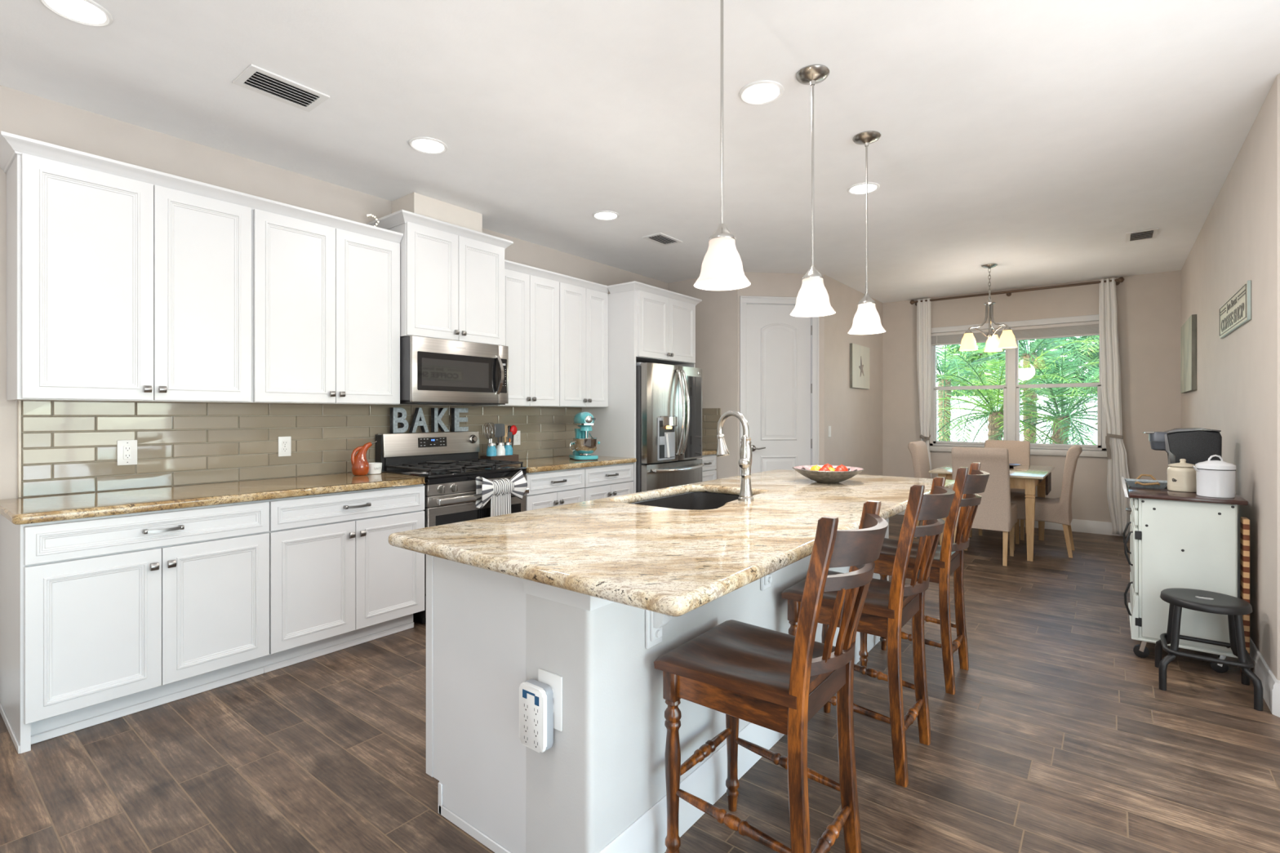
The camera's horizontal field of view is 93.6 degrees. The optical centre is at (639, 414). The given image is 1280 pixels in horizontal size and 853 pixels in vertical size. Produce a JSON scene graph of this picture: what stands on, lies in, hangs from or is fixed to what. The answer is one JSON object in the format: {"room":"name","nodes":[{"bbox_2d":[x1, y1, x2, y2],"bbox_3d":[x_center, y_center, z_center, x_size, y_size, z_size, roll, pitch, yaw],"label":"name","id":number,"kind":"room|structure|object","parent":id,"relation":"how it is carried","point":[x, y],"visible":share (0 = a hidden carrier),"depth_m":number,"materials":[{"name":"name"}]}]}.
{"room":"kitchen","nodes":[
{"label":"kitchen","id":0,"kind":"room"},
{"bbox_2d":[0,84,667,499],"bbox_3d":[-2.614,-0.084,3.060,0.140,2.750,9.600,0,0,38],"label":"wall","id":1,"kind":"structure","parent":0,"point":[22,113],"depth_m":3.13,"materials":[{"name":"beige paint"}]},
{"bbox_2d":[0,130,256,403],"bbox_3d":[-2.425,-0.600,2.886,0.368,1.075,0.915,0,0,38],"label":"upper cabinet","id":2,"kind":"object","parent":1,"relation":"attached to","point":[126,282],"visible":1,"depth_m":2.73,"materials":[{"name":"white paint"}]},
{"bbox_2d":[17,400,582,497],"bbox_3d":[-1.669,0.155,4.142,0.014,0.441,3.659,0,0,38],"label":"tiled wall","id":3,"kind":"structure","parent":1,"relation":"attached to","point":[64,447],"depth_m":3.28,"materials":[{"name":"tile"}]},
{"bbox_2d":[116,440,137,465],"bbox_3d":[-2.553,0.191,2.995,0.009,0.124,0.078,0,0,38],"label":"wall outlet","id":4,"kind":"object","parent":3,"relation":"attached to","point":[126,450],"visible":1,"depth_m":2.99,"materials":[{"name":"white plastic"}]},
{"bbox_2d":[123,445,131,459],"bbox_3d":[-2.551,0.191,2.994,0.004,0.067,0.033,0,0,38],"label":"receptacle","id":5,"kind":"object","parent":4,"relation":"attached to","point":[126,449],"depth_m":2.99,"materials":[{"name":"white plastic"}]},
{"bbox_2d":[278,436,291,456],"bbox_3d":[-2.107,0.191,3.567,0.009,0.117,0.070,0,0,38],"label":"wall outlet","id":6,"kind":"object","parent":3,"relation":"attached to","point":[284,442],"visible":1,"depth_m":3.56,"materials":[{"name":"white plastic"}]},
{"bbox_2d":[281,440,288,452],"bbox_3d":[-2.105,0.191,3.565,0.003,0.068,0.033,0,0,38],"label":"receptacle","id":7,"kind":"object","parent":6,"relation":"attached to","point":[284,443],"depth_m":3.56,"materials":[{"name":"white plastic"}]},
{"bbox_2d":[513,431,519,444],"bbox_3d":[-1.015,0.195,4.963,0.009,0.117,0.070,0,0,38],"label":"wall outlet","id":8,"kind":"object","parent":3,"relation":"attached to","point":[517,437],"visible":0.91,"depth_m":4.96,"materials":[{"name":"white plastic"}]},
{"bbox_2d":[240,195,403,404],"bbox_3d":[-1.889,-0.600,3.572,0.368,1.075,0.827,0,0,38],"label":"upper cabinet","id":9,"kind":"object","parent":1,"relation":"attached to","point":[326,288],"visible":0.98,"depth_m":3.43,"materials":[{"name":"white paint"}]},
{"bbox_2d":[366,209,513,346],"bbox_3d":[-1.367,-0.878,4.184,0.436,0.768,0.876,0,0,38],"label":"upper cabinet","id":10,"kind":"object","parent":1,"relation":"attached to","point":[452,276],"visible":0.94,"depth_m":4.00,"materials":[{"name":"white paint"}]},
{"bbox_2d":[391,191,482,232],"bbox_3d":[-1.423,-1.337,4.245,0.276,0.243,0.545,0,0,38],"label":"chase","id":11,"kind":"object","parent":10,"relation":"on","point":[415,202],"visible":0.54,"depth_m":4.10,"materials":[{"name":"paint"}]},
{"bbox_2d":[400,335,508,404],"bbox_3d":[-1.335,-0.280,4.159,0.498,0.422,0.760,0,0,38],"label":"microwave","id":12,"kind":"object","parent":10,"relation":"attached to","point":[433,371],"visible":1,"depth_m":3.97,"materials":[{"name":"grey metal"}]},
{"bbox_2d":[471,259,562,407],"bbox_3d":[-0.963,-0.600,4.756,0.368,1.075,0.614,0,0,38],"label":"upper cabinet","id":13,"kind":"object","parent":1,"relation":"attached to","point":[531,294],"visible":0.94,"depth_m":4.67,"materials":[{"name":"white paint"}]},
{"bbox_2d":[536,274,608,407],"bbox_3d":[-0.588,-0.600,5.235,0.368,1.075,0.604,0,0,38],"label":"upper cabinet","id":14,"kind":"object","parent":1,"relation":"attached to","point":[583,304],"visible":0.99,"depth_m":5.11,"materials":[{"name":"white paint"}]},
{"bbox_2d":[607,280,702,364],"bbox_3d":[0.019,-0.819,5.758,0.680,0.636,1.066,0,0,38],"label":"upper cabinet","id":15,"kind":"object","parent":1,"relation":"attached to","point":[665,319],"visible":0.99,"depth_m":5.52,"materials":[{"name":"white paint"}]},
{"bbox_2d":[0,0,1279,302],"bbox_3d":[1.614,-1.609,1.353,9.824,0.300,13.320,0,0,38],"label":"ceiling","id":16,"kind":"structure","parent":0,"point":[1027,138],"depth_m":2.87,"materials":[{"name":"paint"}]},
{"bbox_2d":[39,0,113,26],"bbox_3d":[-2.021,-1.454,2.155,0.200,0.010,0.200,0,0,38],"label":"recessed light","id":17,"kind":"object","parent":16,"relation":"in","point":[88,12],"visible":1,"depth_m":2.17,"materials":[{"name":"white plastic"}]},
{"bbox_2d":[231,63,329,111],"bbox_3d":[-1.603,-1.450,2.694,0.215,0.017,0.320,0,0,38],"label":"ceiling vent","id":18,"kind":"object","parent":16,"relation":"in","point":[255,78],"visible":1,"depth_m":2.68,"materials":[{"name":"white plastic"}]},
{"bbox_2d":[408,136,447,154],"bbox_3d":[-1.147,-1.454,3.258,0.200,0.010,0.200,0,0,38],"label":"recessed light","id":19,"kind":"object","parent":16,"relation":"in","point":[421,144],"visible":1,"depth_m":3.24,"materials":[{"name":"white plastic"}]},
{"bbox_2d":[591,210,619,220],"bbox_3d":[-0.251,-1.454,4.404,0.200,0.010,0.200,0,0,38],"label":"recessed light","id":20,"kind":"object","parent":16,"relation":"in","point":[600,215],"visible":1,"depth_m":4.38,"materials":[{"name":"white plastic"}]},
{"bbox_2d":[641,232,682,245],"bbox_3d":[0.187,-1.450,5.004,0.190,0.017,0.315,0,0,38],"label":"ceiling vent","id":21,"kind":"object","parent":16,"relation":"in","point":[660,238],"visible":1,"depth_m":4.99,"materials":[{"name":"white plastic"}]},
{"bbox_2d":[693,0,750,290],"bbox_3d":[0.273,-0.945,2.002,0.188,1.028,0.188,0,0,38],"label":"pendant lamp","id":22,"kind":"object","parent":16,"relation":"hanging from","point":[722,268],"visible":1,"depth_m":1.97,"materials":[{"name":"glass"}]},
{"bbox_2d":[738,80,783,104],"bbox_3d":[0.549,-1.454,2.724,0.200,0.010,0.200,0,0,38],"label":"recessed light","id":23,"kind":"object","parent":16,"relation":"in","point":[762,91],"visible":1,"depth_m":2.71,"materials":[{"name":"white plastic"}]},
{"bbox_2d":[790,64,835,316],"bbox_3d":[0.739,-0.945,2.573,0.188,1.028,0.188,0,0,38],"label":"pendant lamp","id":24,"kind":"object","parent":16,"relation":"hanging from","point":[812,300],"visible":1,"depth_m":2.54,"materials":[{"name":"glass"}]},
{"bbox_2d":[846,182,879,194],"bbox_3d":[1.439,-1.454,3.876,0.200,0.010,0.200,0,0,38],"label":"recessed light","id":25,"kind":"object","parent":16,"relation":"in","point":[857,188],"visible":0.95,"depth_m":3.86,"materials":[{"name":"white plastic"}]},
{"bbox_2d":[848,130,885,334],"bbox_3d":[1.191,-0.945,3.159,0.188,1.028,0.188,0,0,38],"label":"pendant lamp","id":26,"kind":"object","parent":16,"relation":"hanging from","point":[866,321],"visible":1,"depth_m":3.13,"materials":[{"name":"glass"}]},
{"bbox_2d":[959,263,1017,351],"bbox_3d":[3.444,-1.045,5.920,0.495,0.828,0.456,0,0,38],"label":"chandelier","id":27,"kind":"object","parent":16,"relation":"hanging from","point":[1007,340],"visible":1,"depth_m":5.87,"materials":[{"name":"glass"}]},
{"bbox_2d":[1124,227,1159,242],"bbox_3d":[4.077,-1.450,4.889,0.200,0.017,0.315,0,0,38],"label":"ceiling vent","id":28,"kind":"object","parent":16,"relation":"in","point":[1151,233],"visible":1,"depth_m":4.87,"materials":[{"name":"white plastic"}]},
{"bbox_2d":[0,514,1279,852],"bbox_3d":[1.629,1.351,1.373,9.024,0.120,12.570,0,0,38],"label":"floor","id":29,"kind":"structure","parent":0,"point":[1055,736],"depth_m":2.26,"materials":[{"name":"brown wood"}]},
{"bbox_2d":[0,499,269,754],"bbox_3d":[-2.312,0.854,2.792,0.662,0.874,0.862,0,0,38],"label":"base cabinet","id":30,"kind":"object","parent":29,"relation":"on","point":[104,619],"visible":0.99,"depth_m":2.54,"materials":[{"name":"white paint"}]},
{"bbox_2d":[0,471,426,524],"bbox_3d":[-2.058,0.396,3.120,0.655,0.040,1.731,0,0,38],"label":"countertop","id":31,"kind":"structure","parent":30,"relation":"on","point":[28,510],"depth_m":2.80,"materials":[{"name":"brown stone"}]},
{"bbox_2d":[351,440,377,475],"bbox_3d":[-1.719,0.272,3.726,0.104,0.207,0.148,0,0,10],"label":"oil bottle","id":32,"kind":"object","parent":31,"relation":"on","point":[360,466],"visible":1,"depth_m":3.67,"materials":[{"name":"orange ceramic"}]},
{"bbox_2d":[368,462,382,474],"bbox_3d":[-1.675,0.342,3.791,0.093,0.068,0.092,0,0,38],"label":"cup","id":33,"kind":"object","parent":31,"relation":"on","point":[375,468],"visible":0.91,"depth_m":3.76,"materials":[{"name":"white ceramic"}]},
{"bbox_2d":[263,484,424,673],"bbox_3d":[-1.786,0.854,3.465,0.662,0.874,0.848,0,0,38],"label":"base cabinet","id":34,"kind":"object","parent":29,"relation":"on","point":[337,582],"visible":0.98,"depth_m":3.23,"materials":[{"name":"white paint"}]},
{"bbox_2d":[375,431,528,623],"bbox_3d":[-1.257,0.710,4.097,0.680,1.163,0.782,0,0,38],"label":"gas range","id":35,"kind":"object","parent":29,"relation":"on","point":[451,496],"visible":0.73,"depth_m":3.97,"materials":[{"name":"silver metal"}]},
{"bbox_2d":[390,407,408,433],"bbox_3d":[-1.632,0.041,4.076,0.042,0.172,0.112,0,0,38],"label":"letter","id":36,"kind":"object","parent":35,"relation":"on","point":[394,420],"visible":1,"depth_m":4.05,"materials":[{"name":"metal"}]},
{"bbox_2d":[408,407,428,432],"bbox_3d":[-1.541,0.041,4.192,0.042,0.172,0.130,0,0,38],"label":"letter","id":37,"kind":"object","parent":35,"relation":"on","point":[418,420],"visible":1,"depth_m":4.17,"materials":[{"name":"metal"}]},
{"bbox_2d":[431,408,449,431],"bbox_3d":[-1.435,0.041,4.327,0.042,0.172,0.126,0,0,38],"label":"letter","id":38,"kind":"object","parent":35,"relation":"on","point":[436,415],"visible":1,"depth_m":4.29,"materials":[{"name":"metal"}]},
{"bbox_2d":[426,460,456,463],"bbox_3d":[-1.375,0.329,4.160,0.196,0.010,0.196,0,0,38],"label":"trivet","id":39,"kind":"object","parent":35,"relation":"on","point":[430,461],"visible":1,"depth_m":4.11,"materials":[{"name":"metal"}]},
{"bbox_2d":[381,465,526,484],"bbox_3d":[-1.258,0.397,4.098,0.570,0.056,0.774,0,0,38],"label":"cooktop","id":40,"kind":"object","parent":35,"relation":"in","point":[460,476],"depth_m":3.88,"materials":[{"name":"glass"}]},
{"bbox_2d":[451,408,468,431],"bbox_3d":[-1.335,0.041,4.456,0.042,0.172,0.120,0,0,38],"label":"letter","id":41,"kind":"object","parent":35,"relation":"on","point":[455,419],"visible":1,"depth_m":4.42,"materials":[{"name":"metal"}]},
{"bbox_2d":[475,470,527,516],"bbox_3d":[-0.920,0.627,3.975,0.102,0.495,0.375,0,0,38],"label":"dish towel","id":42,"kind":"object","parent":35,"relation":"hanging from","point":[500,491],"visible":0.83,"depth_m":3.95,"materials":[{"name":"fabric"}]},
{"bbox_2d":[525,467,584,511],"bbox_3d":[-0.849,0.854,4.663,0.662,0.874,0.602,0,0,38],"label":"base cabinet","id":43,"kind":"object","parent":29,"relation":"on","point":[547,489],"visible":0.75,"depth_m":4.45,"materials":[{"name":"white paint"}]},
{"bbox_2d":[583,462,633,501],"bbox_3d":[-0.475,0.854,5.141,0.662,0.874,0.610,0,0,38],"label":"base cabinet","id":44,"kind":"object","parent":29,"relation":"on","point":[612,480],"visible":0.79,"depth_m":4.93,"materials":[{"name":"white paint"}]},
{"bbox_2d":[508,455,636,473],"bbox_3d":[-0.663,0.396,4.905,0.655,0.040,1.214,0,0,38],"label":"countertop","id":45,"kind":"structure","parent":44,"relation":"on","point":[559,463],"depth_m":4.75,"materials":[{"name":"brown stone"}]},
{"bbox_2d":[480,453,519,462],"bbox_3d":[-1.081,0.345,4.633,0.130,0.060,0.268,0,0,38],"label":"wooden crate","id":46,"kind":"object","parent":45,"relation":"on","point":[513,457],"visible":0.56,"depth_m":4.58,"materials":[{"name":"brown wood"}]},
{"bbox_2d":[486,442,496,456],"bbox_3d":[-1.129,0.292,4.571,0.076,0.150,0.076,0,0,38],"label":"mason jar","id":47,"kind":"object","parent":46,"relation":"in","point":[491,451],"visible":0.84,"depth_m":4.54,"materials":[{"name":"glass"}]},
{"bbox_2d":[496,442,505,456],"bbox_3d":[-1.077,0.292,4.638,0.076,0.150,0.076,0,0,38],"label":"mason jar","id":48,"kind":"object","parent":46,"relation":"in","point":[500,450],"visible":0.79,"depth_m":4.61,"materials":[{"name":"glass"}]},
{"bbox_2d":[493,423,501,442],"bbox_3d":[-1.093,0.204,4.620,0.056,0.266,0.011,0,0,-16],"label":"spatula","id":49,"kind":"object","parent":48,"relation":"in","point":[498,426],"visible":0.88,"depth_m":4.62,"materials":[{"name":"grey plastic"}]},
{"bbox_2d":[504,441,512,455],"bbox_3d":[-1.031,0.292,4.696,0.076,0.150,0.076,0,0,38],"label":"mason jar","id":50,"kind":"object","parent":46,"relation":"in","point":[508,446],"visible":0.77,"depth_m":4.67,"materials":[{"name":"glass"}]},
{"bbox_2d":[568,411,599,460],"bbox_3d":[-0.474,0.176,5.008,0.268,0.398,0.325,0,0,-20],"label":"stand mixer","id":51,"kind":"object","parent":45,"relation":"on","point":[584,446],"visible":1,"depth_m":4.90,"materials":[{"name":"teal metal"}]},
{"bbox_2d":[573,437,598,455],"bbox_3d":[-0.449,0.268,4.967,0.209,0.139,0.209,0,0,-20],"label":"mixing bowl","id":52,"kind":"object","parent":51,"relation":"on","point":[582,446],"depth_m":4.90,"materials":[{"name":"metal"}]},
{"bbox_2d":[582,289,635,493],"bbox_3d":[-0.291,0.108,5.403,0.630,2.366,0.026,0,0,38],"label":"end panel","id":53,"kind":"object","parent":29,"relation":"on","point":[615,427],"visible":0.43,"depth_m":5.30,"materials":[{"name":"white paint"}]},
{"bbox_2d":[426,492,888,852],"bbox_3d":[0.466,0.854,2.738,0.939,0.875,2.692,0,0,38],"label":"kitchen island","id":54,"kind":"object","parent":29,"relation":"on","point":[600,787],"visible":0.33,"depth_m":1.75,"materials":[{"name":"white paint"}]},
{"bbox_2d":[519,679,553,752],"bbox_3d":[-0.281,0.813,1.624,0.096,0.166,0.037,0,0,38],"label":"protector","id":55,"kind":"object","parent":54,"relation":"attached to","point":[535,697],"visible":1,"depth_m":1.60,"materials":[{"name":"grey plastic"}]},
{"bbox_2d":[537,668,562,731],"bbox_3d":[-0.244,0.771,1.625,0.090,0.145,0.009,0,0,38],"label":"wall outlet","id":56,"kind":"object","parent":54,"relation":"attached to","point":[553,681],"visible":0.52,"depth_m":1.61,"materials":[{"name":"white plastic"}]},
{"bbox_2d":[387,469,955,616],"bbox_3d":[0.507,0.396,2.669,1.120,0.040,2.830,0,0,38],"label":"island countertop","id":57,"kind":"structure","parent":54,"relation":"on","point":[664,561],"depth_m":1.82,"materials":[{"name":"beige stone"}]},
{"bbox_2d":[634,492,738,510],"bbox_3d":[0.272,0.531,2.780,0.514,0.229,0.765,0,0,38],"label":"sink","id":58,"kind":"object","parent":57,"relation":"in","point":[695,500],"visible":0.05,"depth_m":3.14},
{"bbox_2d":[715,409,754,501],"bbox_3d":[0.426,0.178,2.668,0.091,0.394,0.220,0,0,-28],"label":"faucet","id":59,"kind":"object","parent":57,"relation":"on","point":[745,451],"visible":1,"depth_m":2.61,"materials":[{"name":"silver metal"}]},
{"bbox_2d":[792,465,863,483],"bbox_3d":[1.039,0.337,3.329,0.378,0.078,0.378,0,0,38],"label":"fruit bowl","id":60,"kind":"object","parent":57,"relation":"on","point":[824,477],"visible":0.84,"depth_m":3.22,"materials":[{"name":"beige ceramic"}]},
{"bbox_2d":[635,362,703,493],"bbox_3d":[0.101,0.418,5.713,0.809,1.745,0.914,0,0,38],"label":"refrigerator","id":61,"kind":"object","parent":29,"relation":"on","point":[668,397],"visible":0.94,"depth_m":5.38,"materials":[{"name":"grey metal"}]},
{"bbox_2d":[698,454,716,481],"bbox_3d":[0.446,0.854,6.319,0.662,0.874,0.400,0,0,38],"label":"base cabinet","id":62,"kind":"object","parent":29,"relation":"on","point":[709,461],"visible":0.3,"depth_m":6.18,"materials":[{"name":"white paint"}]},
{"bbox_2d":[653,500,888,852],"bbox_3d":[0.392,0.767,1.680,0.566,1.047,0.424,0,0,38],"label":"bar stool","id":63,"kind":"object","parent":29,"relation":"on","point":[778,682],"visible":1,"depth_m":1.59,"materials":[{"name":"brown wood"}]},
{"bbox_2d":[781,476,955,787],"bbox_3d":[0.901,0.767,2.325,0.566,1.047,0.424,0,0,38],"label":"bar stool","id":64,"kind":"object","parent":29,"relation":"on","point":[888,606],"visible":0.64,"depth_m":2.15,"materials":[{"name":"brown wood"}]},
{"bbox_2d":[858,462,989,694],"bbox_3d":[1.426,0.767,3.013,0.566,1.047,0.424,0,0,38],"label":"bar stool","id":65,"kind":"object","parent":29,"relation":"on","point":[948,557],"visible":0.67,"depth_m":2.84,"materials":[{"name":"brown wood"}]},
{"bbox_2d":[907,440,972,537],"bbox_3d":[3.167,0.790,6.321,0.567,1.002,0.458,0,0,38],"label":"dining chair","id":66,"kind":"object","parent":29,"relation":"on","point":[918,449],"visible":0.41,"depth_m":6.31,"materials":[{"name":"fabric"}]},
{"bbox_2d":[951,446,1017,565],"bbox_3d":[3.096,0.790,5.413,0.458,1.002,0.567,0,0,38],"label":"dining chair","id":67,"kind":"object","parent":29,"relation":"on","point":[995,512],"visible":0.66,"depth_m":5.18,"materials":[{"name":"beige fabric"}]},
{"bbox_2d":[928,463,1054,561],"bbox_3d":[3.503,0.914,5.950,0.910,0.754,1.310,0,0,38],"label":"dining table","id":68,"kind":"object","parent":29,"relation":"on","point":[1028,477],"visible":0.6,"depth_m":5.37,"materials":[{"name":"brown wood"}]},
{"bbox_2d":[978,440,1030,540],"bbox_3d":[3.922,0.790,6.477,0.458,1.002,0.567,0,0,38],"label":"dining chair","id":69,"kind":"object","parent":29,"relation":"on","point":[1019,451],"visible":0.34,"depth_m":6.54,"materials":[{"name":"fabric"}]},
{"bbox_2d":[1010,444,1082,558],"bbox_3d":[3.832,0.790,5.699,0.567,1.002,0.458,0,0,38],"label":"dining chair","id":70,"kind":"object","parent":29,"relation":"on","point":[1056,510],"visible":0.86,"depth_m":5.46,"materials":[{"name":"fabric"}]},
{"bbox_2d":[1120,476,1248,673],"bbox_3d":[2.974,0.842,3.336,0.469,0.896,0.780,0,0,38],"label":"kitchen cart","id":71,"kind":"object","parent":29,"relation":"on","point":[1178,540],"visible":0.94,"depth_m":3.06,"materials":[{"name":"paint"}]},
{"bbox_2d":[1124,474,1167,488],"bbox_3d":[2.899,0.383,3.439,0.200,0.065,0.176,0,0,38],"label":"metal tray","id":72,"kind":"object","parent":71,"relation":"on","point":[1137,482],"visible":0.97,"depth_m":3.42,"materials":[{"name":"metal"}]},
{"bbox_2d":[1166,458,1196,492],"bbox_3d":[2.939,0.329,3.256,0.131,0.175,0.131,0,0,38],"label":"crock","id":73,"kind":"object","parent":71,"relation":"on","point":[1181,476],"visible":0.87,"depth_m":3.22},
{"bbox_2d":[1142,427,1222,464],"bbox_3d":[3.137,0.247,3.494,0.338,0.337,0.178,0,0,38],"label":"coffee maker","id":74,"kind":"object","parent":71,"relation":"on","point":[1194,445],"visible":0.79,"depth_m":3.41,"materials":[{"name":"plastic"}]},
{"bbox_2d":[1192,454,1236,497],"bbox_3d":[2.915,0.310,3.046,0.150,0.212,0.150,0,0,-27],"label":"canister","id":75,"kind":"object","parent":71,"relation":"on","point":[1214,478],"visible":1,"depth_m":3.00,"materials":[{"name":"ceramic"}]},
{"bbox_2d":[1155,588,1262,711],"bbox_3d":[2.675,1.079,2.849,0.344,0.425,0.344,0,0,38],"label":"step stool","id":76,"kind":"object","parent":29,"relation":"on","point":[1203,601],"visible":1,"depth_m":2.81,"materials":[{"name":"plastic"}]},
{"bbox_2d":[1240,516,1249,674],"bbox_3d":[2.973,0.900,2.955,0.024,0.778,0.082,0,0,38],"label":"board","id":77,"kind":"object","parent":29,"relation":"on","point":[1244,522],"visible":0.7,"depth_m":2.92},
{"bbox_2d":[667,278,737,479],"bbox_3d":[0.697,-0.084,6.475,0.869,2.750,0.140,0,0,38],"label":"wall","id":78,"kind":"structure","parent":0,"point":[717,314],"depth_m":6.29,"materials":[{"name":"beige paint"}]},
{"bbox_2d":[702,408,720,449],"bbox_3d":[0.583,0.155,6.466,0.660,0.441,0.012,0,0,38],"label":"wall tiles","id":79,"kind":"structure","parent":78,"relation":"attached to","point":[710,416],"depth_m":6.34,"materials":[{"name":"tile"}]},
{"bbox_2d":[737,271,824,475],"bbox_3d":[1.446,-0.084,6.285,0.940,2.750,0.140,0,0,-7],"label":"wall","id":80,"kind":"structure","parent":0,"point":[762,284],"depth_m":6.22,"materials":[{"name":"beige paint"}]},
{"bbox_2d":[739,295,818,475],"bbox_3d":[1.434,0.040,6.260,0.844,2.502,0.186,0,0,-7],"label":"door","id":81,"kind":"structure","parent":80,"relation":"in","point":[779,350],"depth_m":6.22,"materials":[{"name":"white paint"}]},
{"bbox_2d":[824,275,882,475],"bbox_3d":[2.539,-0.084,7.176,0.140,2.750,2.185,0,0,38],"label":"wall","id":82,"kind":"structure","parent":0,"point":[854,415],"depth_m":6.83,"materials":[{"name":"beige paint"}]},
{"bbox_2d":[849,342,869,389],"bbox_3d":[2.605,-0.559,7.116,0.036,0.506,0.620,0,0,38],"label":"picture","id":83,"kind":"object","parent":82,"relation":"attached to","point":[859,354],"visible":1,"depth_m":7.04},
{"bbox_2d":[882,270,1181,522],"bbox_3d":[4.415,-0.084,7.046,3.255,2.750,0.200,0,0,38],"label":"wall","id":84,"kind":"structure","parent":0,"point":[1149,304],"depth_m":6.55,"materials":[{"name":"beige paint"}]},
{"bbox_2d":[897,511,1129,536],"bbox_3d":[4.324,1.224,6.980,2.875,0.135,0.016,0,0,38],"label":"baseboard","id":85,"kind":"structure","parent":84,"relation":"attached to","point":[1077,525],"depth_m":6.56,"materials":[{"name":"white paint"}]},
{"bbox_2d":[931,320,1099,381],"bbox_3d":[4.329,-0.711,7.021,1.750,0.604,0.059,0,0,38],"label":"window blind","id":86,"kind":"object","parent":84,"relation":"attached to","point":[1082,328],"visible":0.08,"depth_m":6.87,"materials":[{"name":"fabric"}]},
{"bbox_2d":[910,276,1124,306],"bbox_3d":[4.252,-1.407,6.956,2.102,0.067,0.140,0,0,38],"label":"curtain rod","id":87,"kind":"object","parent":84,"relation":"attached to","point":[1121,279],"visible":0.92,"depth_m":6.85,"materials":[{"name":"brown metal"}]},
{"bbox_2d":[916,297,931,477],"bbox_3d":[3.530,-0.086,7.462,0.186,2.695,0.060,0,0,43],"label":"curtain","id":88,"kind":"object","parent":87,"relation":"hanging from","point":[923,308],"visible":0.61,"depth_m":7.46,"materials":[{"name":"white fabric"}]},
{"bbox_2d":[1098,277,1130,535],"bbox_3d":[4.990,-0.086,6.323,0.262,2.695,0.054,0,0,38],"label":"curtain","id":89,"kind":"object","parent":87,"relation":"hanging from","point":[1117,468],"visible":0.98,"depth_m":6.33,"materials":[{"name":"white fabric"}]},
{"bbox_2d":[929,314,1106,457],"bbox_3d":[4.349,-0.309,7.048,1.830,1.540,0.178,0,0,38],"label":"window","id":90,"kind":"structure","parent":84,"relation":"attached to","point":[1011,388],"depth_m":7.03,"materials":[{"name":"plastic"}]},
{"bbox_2d":[1181,74,1277,679],"bbox_3d":[4.154,-0.084,4.298,0.120,2.750,4.450,0,0,38],"label":"wall","id":91,"kind":"structure","parent":0,"point":[1236,393],"depth_m":3.08,"materials":[{"name":"beige paint"}]},
{"bbox_2d":[1180,314,1196,393],"bbox_3d":[4.888,-0.514,5.362,0.033,0.626,0.970,0,0,38],"label":"picture","id":92,"kind":"object","parent":91,"relation":"attached to","point":[1188,330],"visible":1,"depth_m":5.14},
{"bbox_2d":[1219,280,1251,338],"bbox_3d":[3.392,-0.581,3.438,0.019,0.200,0.965,0,0,38],"label":"sign","id":93,"kind":"object","parent":91,"relation":"attached to","point":[1236,311],"visible":1,"depth_m":3.31,"materials":[{"name":"wood"}]},
{"bbox_2d":[1249,636,1279,717],"bbox_3d":[3.914,1.216,4.032,0.556,0.150,5.100,0,0,31],"label":"baseboard","id":94,"kind":"structure","parent":91,"relation":"attached to","point":[1271,686],"depth_m":2.68,"materials":[{"name":"white paint"}]},
{"bbox_2d":[1277,73,1279,680],"bbox_3d":[2.846,-0.084,2.154,0.113,2.750,0.877,0,0,-7],"label":"wall","id":95,"kind":"structure","parent":0,"point":[1278,74],"depth_m":2.58,"materials":[{"name":"beige paint"}]},
{"label":"outside","id":96,"kind":"structure","parent":0,"visible":0},
{"bbox_3d":[11.045,1.451,15.749,30.000,0.080,21.580,0,0,38],"label":"ground","id":97,"kind":"structure","parent":96,"visible":0},
{"bbox_2d":[939,342,1023,396],"bbox_3d":[8.693,-1.072,15.317,2.035,4.966,2.023,0,0,-14],"label":"tree","id":98,"kind":"object","parent":97,"relation":"on","point":[984,354],"visible":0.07,"depth_m":14.86,"materials":[{"name":"green plant"}]},
{"bbox_2d":[936,343,1055,441],"bbox_3d":[5.532,-0.163,10.848,3.383,3.148,3.161,0,0,38],"label":"palm","id":99,"kind":"object","parent":97,"relation":"on","point":[941,393],"visible":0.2,"depth_m":10.71,"materials":[{"name":"green plant"}]},
{"bbox_2d":[936,338,1097,444],"bbox_3d":[5.517,0.203,9.158,2.945,2.490,2.871,0,0,12],"label":"palm","id":100,"kind":"object","parent":97,"relation":"on","point":[995,419],"visible":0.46,"depth_m":9.04,"materials":[{"name":"green plant"}]},
{"bbox_2d":[937,394,1097,444],"bbox_3d":[7.821,0.501,12.437,15.000,1.780,0.090,0,0,38],"label":"fence","id":101,"kind":"object","parent":97,"relation":"on","point":[984,436],"visible":0.02,"depth_m":12.78,"materials":[{"name":"white plastic"}]},
{"bbox_2d":[937,335,1098,444],"bbox_3d":[6.612,-0.320,10.430,3.161,3.462,2.976,0,0,5],"label":"palm","id":102,"kind":"object","parent":97,"relation":"on","point":[1024,354],"visible":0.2,"depth_m":10.35,"materials":[{"name":"green plant"}]},
{"bbox_2d":[946,345,1098,444],"bbox_3d":[6.298,0.189,8.977,2.681,2.445,2.739,0,0,-23],"label":"palm","id":103,"kind":"object","parent":97,"relation":"on","point":[1065,416],"visible":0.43,"depth_m":8.88,"materials":[{"name":"green plant"}]},
{"bbox_2d":[1020,335,1098,443],"bbox_3d":[7.761,-0.298,9.321,3.429,3.417,3.154,0,0,38],"label":"palm","id":104,"kind":"object","parent":97,"relation":"on","point":[1052,342],"visible":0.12,"depth_m":9.45,"materials":[{"name":"green plant"}]},
{"bbox_2d":[1028,335,1098,444],"bbox_3d":[10.124,-1.025,13.967,2.101,4.872,1.971,0,0,38],"label":"tree","id":105,"kind":"object","parent":97,"relation":"on","point":[1095,356],"visible":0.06,"depth_m":13.51,"materials":[{"name":"green plant"}]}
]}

